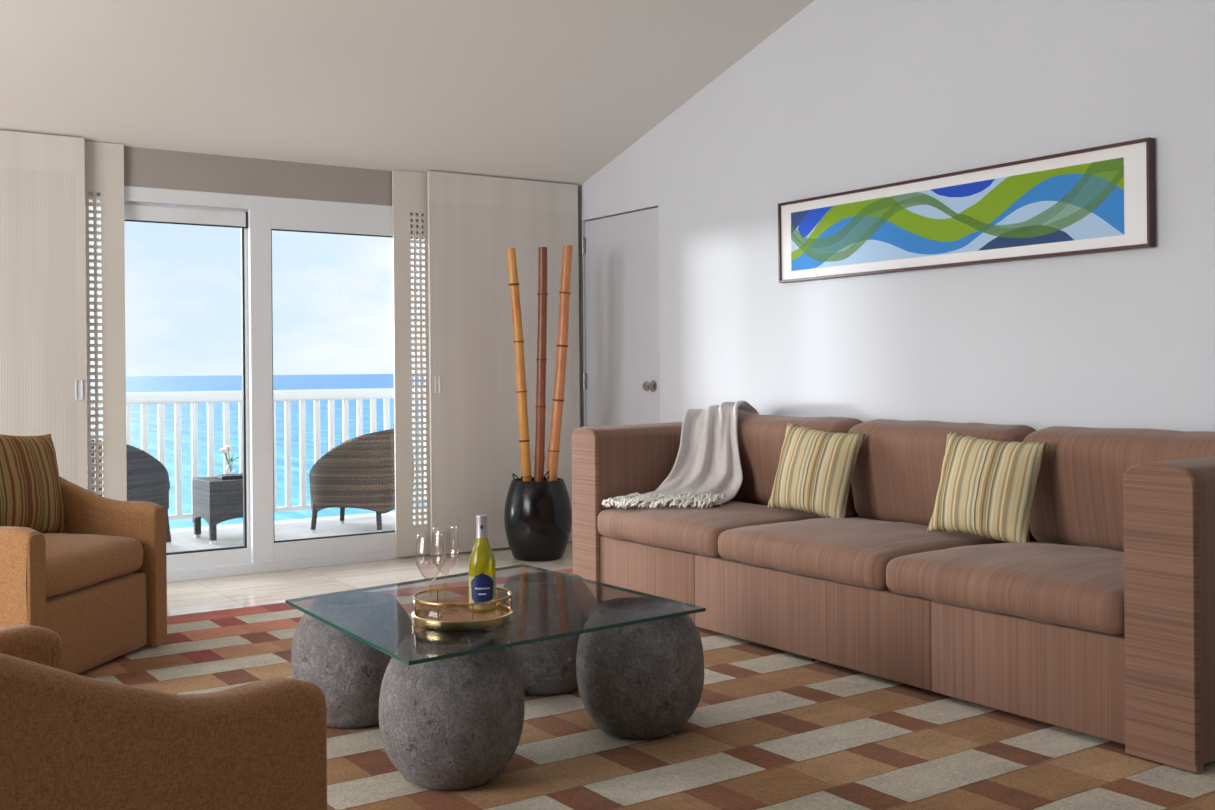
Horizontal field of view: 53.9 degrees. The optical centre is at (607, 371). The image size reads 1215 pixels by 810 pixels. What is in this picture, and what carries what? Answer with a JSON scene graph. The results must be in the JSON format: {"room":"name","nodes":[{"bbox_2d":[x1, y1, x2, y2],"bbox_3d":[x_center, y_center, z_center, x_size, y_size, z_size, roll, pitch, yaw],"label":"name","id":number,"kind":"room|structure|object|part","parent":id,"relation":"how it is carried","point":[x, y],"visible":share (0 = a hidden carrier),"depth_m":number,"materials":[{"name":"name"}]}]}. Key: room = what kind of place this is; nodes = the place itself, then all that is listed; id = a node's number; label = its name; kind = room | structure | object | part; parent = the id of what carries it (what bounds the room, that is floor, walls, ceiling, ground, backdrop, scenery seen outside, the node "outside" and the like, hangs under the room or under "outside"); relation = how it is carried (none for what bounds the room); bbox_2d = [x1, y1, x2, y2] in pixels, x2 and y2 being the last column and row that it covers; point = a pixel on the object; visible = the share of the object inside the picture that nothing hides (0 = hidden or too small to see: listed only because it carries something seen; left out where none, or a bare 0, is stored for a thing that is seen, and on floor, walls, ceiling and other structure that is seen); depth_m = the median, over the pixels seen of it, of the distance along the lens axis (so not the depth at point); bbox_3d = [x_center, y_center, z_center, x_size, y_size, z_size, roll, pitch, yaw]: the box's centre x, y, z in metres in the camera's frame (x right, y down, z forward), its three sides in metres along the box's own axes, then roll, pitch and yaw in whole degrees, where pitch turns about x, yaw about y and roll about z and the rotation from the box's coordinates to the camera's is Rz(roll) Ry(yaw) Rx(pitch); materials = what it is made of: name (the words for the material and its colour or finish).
{"room":"living room","nodes":[
{"label":"living room","id":0,"kind":"room"},
{"bbox_2d":[166,509,425,552],"bbox_3d":[-2.488,1.205,7.533,9.000,0.195,2.160,-1,0,-34],"label":"floor","id":1,"kind":"structure","parent":0,"point":[182,539],"depth_m":8.30,"materials":[{"name":"tile"}]},
{"bbox_2d":[91,439,170,544],"bbox_3d":[-3.155,0.758,7.489,0.630,0.710,0.636,-1,0,24],"label":"wicker chair","id":2,"kind":"object","parent":1,"relation":"on","point":[147,477],"visible":0.31,"depth_m":7.39,"materials":[{"name":"black wicker"}]},
{"bbox_3d":[-2.820,0.980,7.637,0.063,0.224,0.039,-1,0,-15],"label":"leg","id":3,"kind":"part","parent":2,"relation":"part of","materials":[{"name":"grey"}]},
{"bbox_2d":[192,476,242,543],"bbox_3d":[-2.496,0.907,7.952,0.410,0.400,0.410,-1,0,-34],"label":"wicker side table","id":4,"kind":"object","parent":1,"relation":"on","point":[216,501],"visible":0.45,"depth_m":7.75,"materials":[{"name":"grey wicker"}]},
{"bbox_3d":[-2.745,1.000,8.000,0.040,0.180,0.040,-1,0,-34],"label":"leg","id":5,"kind":"part","parent":4,"relation":"part of","materials":[{"name":"grey wicker"}]},
{"bbox_3d":[-2.544,0.998,7.702,0.040,0.180,0.040,-1,0,-34],"label":"leg","id":6,"kind":"part","parent":4,"relation":"part of","materials":[{"name":"grey wicker"}]},
{"bbox_2d":[215,473,242,479],"bbox_3d":[-2.470,0.696,7.928,0.220,0.022,0.170,-1,0,-34],"label":"book","id":7,"kind":"object","parent":4,"relation":"on","point":[239,475],"visible":0.56,"depth_m":7.86,"materials":[{"name":"white paper"}]},
{"bbox_2d":[219,445,238,471],"bbox_3d":[-2.499,0.585,7.915,0.139,0.198,0.080,-1,0,-34],"label":"flower vase","id":8,"kind":"object","parent":7,"relation":"on","point":[227,448],"visible":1,"depth_m":7.90,"materials":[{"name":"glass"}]},
{"bbox_2d":[91,388,425,519],"bbox_3d":[-3.095,0.590,8.333,8.500,0.895,0.090,-1,0,-34],"label":"balcony railing","id":9,"kind":"object","parent":1,"relation":"on","point":[193,397],"visible":0.22,"depth_m":8.62,"materials":[{"name":"white metal"}]},
{"bbox_3d":[-3.099,0.183,8.333,8.500,0.080,0.090,-1,0,-34],"label":"rail","id":10,"kind":"part","parent":9,"relation":"part of","materials":[{"name":"white metal"}]},
{"bbox_3d":[-3.092,1.020,8.333,8.500,0.035,0.040,-1,0,-34],"label":"rail","id":11,"kind":"part","parent":9,"relation":"part of","materials":[{"name":"white metal"}]},
{"bbox_2d":[309,429,413,532],"bbox_3d":[-1.698,0.745,8.385,0.636,0.710,0.630,-1,0,10],"label":"wicker chair","id":12,"kind":"object","parent":1,"relation":"on","point":[358,472],"visible":0.8,"depth_m":8.09,"materials":[{"name":"black wicker"}]},
{"bbox_3d":[-2.004,0.973,8.191,0.063,0.224,0.039,-1,0,-41],"label":"leg","id":13,"kind":"part","parent":12,"relation":"part of","materials":[{"name":"grey"}]},
{"bbox_3d":[-1.920,0.972,8.672,0.039,0.224,0.063,-1,0,-29],"label":"leg","id":14,"kind":"part","parent":12,"relation":"part of","materials":[{"name":"grey"}]},
{"bbox_3d":[-1.559,0.969,8.134,0.038,0.224,0.060,-1,0,-26],"label":"leg","id":15,"kind":"part","parent":12,"relation":"part of","materials":[{"name":"grey"}]},
{"bbox_2d":[167,541,572,615],"bbox_3d":[-0.874,1.148,1.936,7.600,0.120,8.920,-1,0,-34],"label":"floor","id":16,"kind":"structure","parent":0,"point":[255,589],"depth_m":6.26,"materials":[{"name":"tile"}]},
{"bbox_2d":[0,130,87,489],"bbox_3d":[-3.135,-0.031,5.607,1.288,2.258,0.029,-1,0,-34],"label":"sliding panel","id":17,"kind":"object","parent":16,"relation":"on","point":[43,350],"visible":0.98,"depth_m":5.86,"materials":[{"name":"wood"}]},
{"bbox_3d":[-2.625,0.092,5.940,0.034,0.104,0.009,-1,0,-34],"label":"recessed pull","id":18,"kind":"part","parent":17,"relation":"part of","materials":[{"name":"silver metal"}]},
{"bbox_2d":[85,141,126,500],"bbox_3d":[-2.604,-0.034,6.021,0.332,2.250,0.014,-1,0,-34],"label":"sliding panel","id":19,"kind":"object","parent":16,"relation":"on","point":[104,162],"visible":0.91,"depth_m":6.06,"materials":[{"name":"beige wood"}]},
{"bbox_2d":[392,170,430,556],"bbox_3d":[-1.113,-0.047,7.031,0.306,2.250,0.014,-1,0,-34],"label":"sliding panel","id":20,"kind":"object","parent":16,"relation":"on","point":[409,189],"visible":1,"depth_m":6.99,"materials":[{"name":"beige wood"}]},
{"bbox_2d":[427,171,579,554],"bbox_3d":[-0.613,-0.053,7.314,1.040,2.258,0.029,-1,0,-34],"label":"sliding panel","id":21,"kind":"object","parent":16,"relation":"on","point":[473,220],"visible":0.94,"depth_m":7.23,"materials":[{"name":"wood"}]},
{"bbox_3d":[-1.000,0.077,7.039,0.034,0.104,0.009,-1,0,-34],"label":"recessed pull","id":22,"kind":"part","parent":21,"relation":"part of","materials":[{"name":"silver metal"}]},
{"bbox_2d":[504,471,571,561],"bbox_3d":[-0.404,0.828,6.947,0.392,0.511,0.392,-1,0,-34],"label":"floor vase","id":23,"kind":"object","parent":16,"relation":"on","point":[537,515],"visible":0.96,"depth_m":6.79,"materials":[{"name":"black ceramic"}]},
{"bbox_2d":[506,248,531,481],"bbox_3d":[-0.513,-0.039,6.951,0.127,1.359,0.100,-1,0,-34],"label":"bamboo pole","id":24,"kind":"object","parent":23,"relation":"in","point":[518,340],"visible":0.97,"depth_m":6.93,"materials":[{"name":"brown wood"}]},
{"bbox_2d":[534,247,547,481],"bbox_3d":[-0.388,-0.042,6.954,0.086,1.363,0.079,-1,0,-34],"label":"bamboo pole","id":25,"kind":"object","parent":23,"relation":"in","point":[539,458],"visible":1,"depth_m":6.93,"materials":[{"name":"brown wood"}]},
{"bbox_2d":[546,245,572,480],"bbox_3d":[-0.280,-0.046,6.952,0.147,1.373,0.122,-1,0,-34],"label":"bamboo pole","id":26,"kind":"object","parent":23,"relation":"in","point":[562,343],"visible":1,"depth_m":6.92,"materials":[{"name":"brown wood"}]},
{"bbox_2d":[78,568,1214,809],"bbox_3d":[-0.360,1.076,3.567,3.680,0.014,4.645,-1,0,-34],"label":"rug","id":27,"kind":"object","parent":16,"relation":"on","point":[770,728],"visible":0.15,"depth_m":3.35,"materials":[{"name":"multicoloured carpet"}]},
{"bbox_2d":[0,476,166,673],"bbox_3d":[-2.236,0.683,4.385,0.852,0.806,0.888,-1,0,9],"label":"armchair","id":28,"kind":"object","parent":27,"relation":"on","point":[100,584],"visible":0.85,"depth_m":4.37,"materials":[{"name":"fabric"}]},
{"bbox_2d":[0,434,65,532],"bbox_3d":[-2.231,0.434,4.548,0.244,0.496,0.485,-1,0,13],"label":"throw pillow","id":29,"kind":"object","parent":28,"relation":"on","point":[30,489],"visible":0.91,"depth_m":4.52,"materials":[{"name":"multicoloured fabric"}]},
{"bbox_3d":[-1.885,0.801,3.939,0.022,0.539,0.090,-1,0,9],"label":"arm","id":30,"kind":"part","parent":28,"relation":"part of","materials":[{"name":"fabric"}]},
{"bbox_2d":[42,533,142,597],"bbox_3d":[-2.146,0.694,4.371,0.630,0.177,0.672,-1,0,9],"label":"seat cushion","id":31,"kind":"object","parent":28,"relation":"on","point":[76,565],"depth_m":4.33,"materials":[{"name":"fabric"}]},
{"bbox_3d":[-2.138,0.927,4.370,0.608,0.290,0.678,-1,0,9],"label":"seat","id":32,"kind":"part","parent":28,"relation":"part of","materials":[{"name":"fabric"}]},
{"bbox_3d":[-1.766,0.800,4.702,0.022,0.539,0.090,-1,0,9],"label":"arm","id":33,"kind":"part","parent":28,"relation":"part of","materials":[{"name":"fabric"}]},
{"bbox_2d":[0,624,326,809],"bbox_3d":[-1.058,0.673,1.872,0.888,0.806,0.852,-1,0,34],"label":"armchair","id":34,"kind":"object","parent":27,"relation":"on","point":[69,741],"visible":1,"depth_m":1.72,"materials":[{"name":"fabric"}]},
{"bbox_3d":[-1.141,0.795,2.432,0.090,0.539,0.022,-1,0,34],"label":"arm","id":35,"kind":"part","parent":34,"relation":"part of","materials":[{"name":"fabric"}]},
{"bbox_3d":[-0.504,0.789,1.996,0.090,0.539,0.022,-1,0,34],"label":"arm","id":36,"kind":"part","parent":34,"relation":"part of","materials":[{"name":"fabric"}]},
{"bbox_2d":[285,564,705,790],"bbox_3d":[-0.328,0.878,3.590,1.079,0.382,1.085,-1,0,-34],"label":"coffee table","id":37,"kind":"object","parent":27,"relation":"on","point":[448,707],"visible":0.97,"depth_m":3.42,"materials":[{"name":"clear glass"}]},
{"bbox_2d":[412,586,512,630],"bbox_3d":[-0.400,0.651,3.299,0.278,0.072,0.278,-1,0,-34],"label":"round tray","id":38,"kind":"object","parent":37,"relation":"on","point":[464,619],"visible":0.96,"depth_m":3.26,"materials":[{"name":"gold metal"}]},
{"bbox_2d":[415,537,444,617],"bbox_3d":[-0.486,0.561,3.279,0.081,0.230,0.081,-1,0,-34],"label":"wine glass","id":39,"kind":"object","parent":38,"relation":"on","point":[417,537],"visible":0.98,"depth_m":3.28,"materials":[{"name":"clear glass"}]},
{"bbox_2d":[431,527,459,611],"bbox_3d":[-0.457,0.557,3.367,0.081,0.238,0.081,-1,0,-34],"label":"wine glass","id":40,"kind":"object","parent":38,"relation":"on","point":[433,527],"visible":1,"depth_m":3.37,"materials":[{"name":"clear glass"}]},
{"bbox_2d":[469,515,495,611],"bbox_3d":[-0.354,0.540,3.379,0.078,0.270,0.079,-1,0,-34],"label":"wine bottle","id":41,"kind":"object","parent":38,"relation":"on","point":[482,565],"visible":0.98,"depth_m":3.35,"materials":[{"name":"green glass"}]},
{"bbox_3d":[-0.375,0.692,3.559,0.968,0.010,1.085,-1,0,-34],"label":"glass","id":42,"kind":"part","parent":37,"relation":"part of","materials":[{"name":"teal"}]},
{"bbox_2d":[571,414,1214,772],"bbox_3d":[1.105,0.629,4.655,1.066,0.854,3.032,-1,0,-34],"label":"sofa","id":43,"kind":"object","parent":27,"relation":"on","point":[1101,624],"visible":0.83,"depth_m":4.04,"materials":[{"name":"brown fabric"}]},
{"bbox_3d":[-0.103,0.649,5.543,0.020,0.791,0.206,-1,0,-34],"label":"arm","id":44,"kind":"part","parent":43,"relation":"part of"},
{"bbox_3d":[0.323,0.643,5.832,1.013,0.796,0.205,-1,0,-34],"label":"arm","id":45,"kind":"part","parent":43,"relation":"part of"},
{"bbox_2d":[601,401,758,508],"bbox_3d":[0.473,0.382,5.646,1.071,0.477,0.737,-1,0,-34],"label":"throw blanket","id":46,"kind":"object","parent":43,"relation":"on","point":[706,471],"visible":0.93,"depth_m":5.61,"materials":[{"name":"grey fabric"}]},
{"bbox_2d":[597,501,825,556],"bbox_3d":[0.475,0.670,5.290,0.732,0.162,0.855,-1,0,-34],"label":"seat cushion","id":47,"kind":"object","parent":43,"relation":"on","point":[673,531],"depth_m":5.07,"materials":[{"name":"brown fabric"}]},
{"bbox_2d":[731,414,862,516],"bbox_3d":[0.872,0.427,5.560,0.299,0.444,0.855,-1,0,-34],"label":"cushion","id":48,"kind":"object","parent":43,"relation":"on","point":[761,438],"depth_m":5.55,"materials":[{"name":"brown fabric"}]},
{"bbox_2d":[767,422,864,517],"bbox_3d":[0.876,0.421,5.051,0.426,0.448,0.245,-1,0,42],"label":"throw pillow","id":49,"kind":"object","parent":43,"relation":"on","point":[814,474],"visible":0.98,"depth_m":4.98,"materials":[{"name":"fabric"}]},
{"bbox_2d":[718,517,1005,590],"bbox_3d":[0.964,0.664,4.571,0.733,0.166,0.880,-1,0,-34],"label":"seat cushion","id":50,"kind":"object","parent":43,"relation":"on","point":[847,553],"depth_m":4.36,"materials":[{"name":"brown fabric"}]},
{"bbox_2d":[848,419,1036,537],"bbox_3d":[1.357,0.424,4.839,0.302,0.445,0.880,-1,0,-34],"label":"cushion","id":51,"kind":"object","parent":43,"relation":"on","point":[896,477],"depth_m":4.85,"materials":[{"name":"brown fabric"}]},
{"bbox_3d":[1.493,0.649,4.918,0.130,0.764,2.660,-1,0,-34],"label":"frame","id":52,"kind":"part","parent":43,"relation":"part of","materials":[{"name":"brown fabric"}]},
{"bbox_2d":[927,431,1048,542],"bbox_3d":[1.369,0.419,4.322,0.245,0.437,0.428,-1,0,-44],"label":"throw pillow","id":53,"kind":"object","parent":43,"relation":"on","point":[987,487],"visible":1,"depth_m":4.25,"materials":[{"name":"fabric"}]},
{"bbox_2d":[886,541,1124,634],"bbox_3d":[1.456,0.662,3.842,0.735,0.162,0.877,-1,0,-34],"label":"seat cushion","id":54,"kind":"object","parent":43,"relation":"on","point":[1059,589],"depth_m":3.66,"materials":[{"name":"brown fabric"}]},
{"bbox_2d":[1022,426,1214,551],"bbox_3d":[1.852,0.418,4.111,0.300,0.443,0.877,-1,0,-34],"label":"cushion","id":55,"kind":"object","parent":43,"relation":"on","point":[1078,499],"depth_m":4.14,"materials":[{"name":"brown fabric"}]},
{"bbox_3d":[1.481,0.635,3.203,0.020,0.791,0.204,-1,0,-34],"label":"arm","id":56,"kind":"part","parent":43,"relation":"part of"},
{"bbox_3d":[1.907,0.629,3.491,1.013,0.796,0.203,-1,0,-34],"label":"arm","id":57,"kind":"part","parent":43,"relation":"part of"},
{"bbox_2d":[0,0,813,186],"bbox_3d":[-0.915,-2.521,1.949,7.900,2.831,9.150,-1,0,-34],"label":"ceiling","id":58,"kind":"structure","parent":0,"point":[554,91],"depth_m":5.86,"materials":[{"name":"white paint"}]},
{"bbox_2d":[578,0,1214,431],"bbox_3d":[2.300,-1.373,4.100,0.120,4.865,8.920,-1,0,-34],"label":"wall","id":59,"kind":"structure","parent":0,"point":[845,95],"depth_m":5.27,"materials":[{"name":"white paint"}]},
{"bbox_2d":[582,207,659,425],"bbox_3d":[0.075,0.058,7.292,0.109,2.030,0.804,-1,0,-34],"label":"door","id":60,"kind":"structure","parent":59,"relation":"in","point":[621,379],"depth_m":7.28,"materials":[{"name":"white wood"}]},
{"bbox_3d":[0.244,0.086,7.004,0.067,0.068,0.068,-1,0,-34],"label":"handle","id":61,"kind":"part","parent":60,"relation":"part of","materials":[{"name":"silver metal"}]},
{"bbox_2d":[778,137,1155,282],"bbox_3d":[1.442,-0.654,5.229,0.038,0.402,2.010,-1,0,-34],"label":"framed picture","id":62,"kind":"object","parent":59,"relation":"attached to","point":[1099,199],"visible":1,"depth_m":5.02,"materials":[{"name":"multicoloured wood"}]},
{"bbox_3d":[-3.359,-0.016,5.592,7.600,2.252,0.090,-1,0,-34],"label":"wall","id":63,"kind":"structure","parent":0,"visible":0},
{"bbox_2d":[124,146,391,205],"bbox_3d":[-1.935,-1.059,6.525,2.420,0.212,0.032,-1,0,-34],"label":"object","id":64,"kind":"structure","parent":63,"relation":"attached to","point":[143,167],"depth_m":6.51,"materials":[{"name":"beige paint"}]},
{"bbox_2d":[89,186,430,581],"bbox_3d":[-1.939,0.070,6.547,2.420,2.055,0.100,-1,0,-34],"label":"surround","id":65,"kind":"object","parent":63,"relation":"attached to","point":[131,193],"visible":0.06,"depth_m":6.49,"materials":[{"name":"white paint"}]},
{"bbox_2d":[89,199,250,570],"bbox_3d":[-2.430,0.079,6.220,1.182,1.945,0.059,-1,0,-34],"label":"sliding door frame","id":66,"kind":"structure","parent":65,"relation":"attached to","point":[133,211],"depth_m":6.46,"materials":[{"name":"grey metal"}]},
{"bbox_2d":[124,204,247,228],"bbox_3d":[-2.257,-0.823,6.318,0.710,0.090,0.018,-1,0,-34],"label":"rolled blind","id":67,"kind":"object","parent":66,"relation":"attached to","point":[149,213],"depth_m":6.33,"materials":[{"name":"grey fabric"}]},
{"bbox_2d":[248,206,422,563],"bbox_3d":[-1.419,0.070,6.860,1.268,1.945,0.040,-1,0,-34],"label":"sliding door frame","id":68,"kind":"structure","parent":65,"relation":"attached to","point":[261,220],"depth_m":6.54,"materials":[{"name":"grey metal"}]},
{"label":"outside","id":69,"kind":"structure","parent":0,"visible":0},
{"bbox_2d":[90,374,425,528],"bbox_3d":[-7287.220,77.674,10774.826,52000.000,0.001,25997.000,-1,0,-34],"label":"sea","id":70,"kind":"structure","parent":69,"point":[335,381],"depth_m":280.46,"materials":[{"name":"liquid"}]}
]}

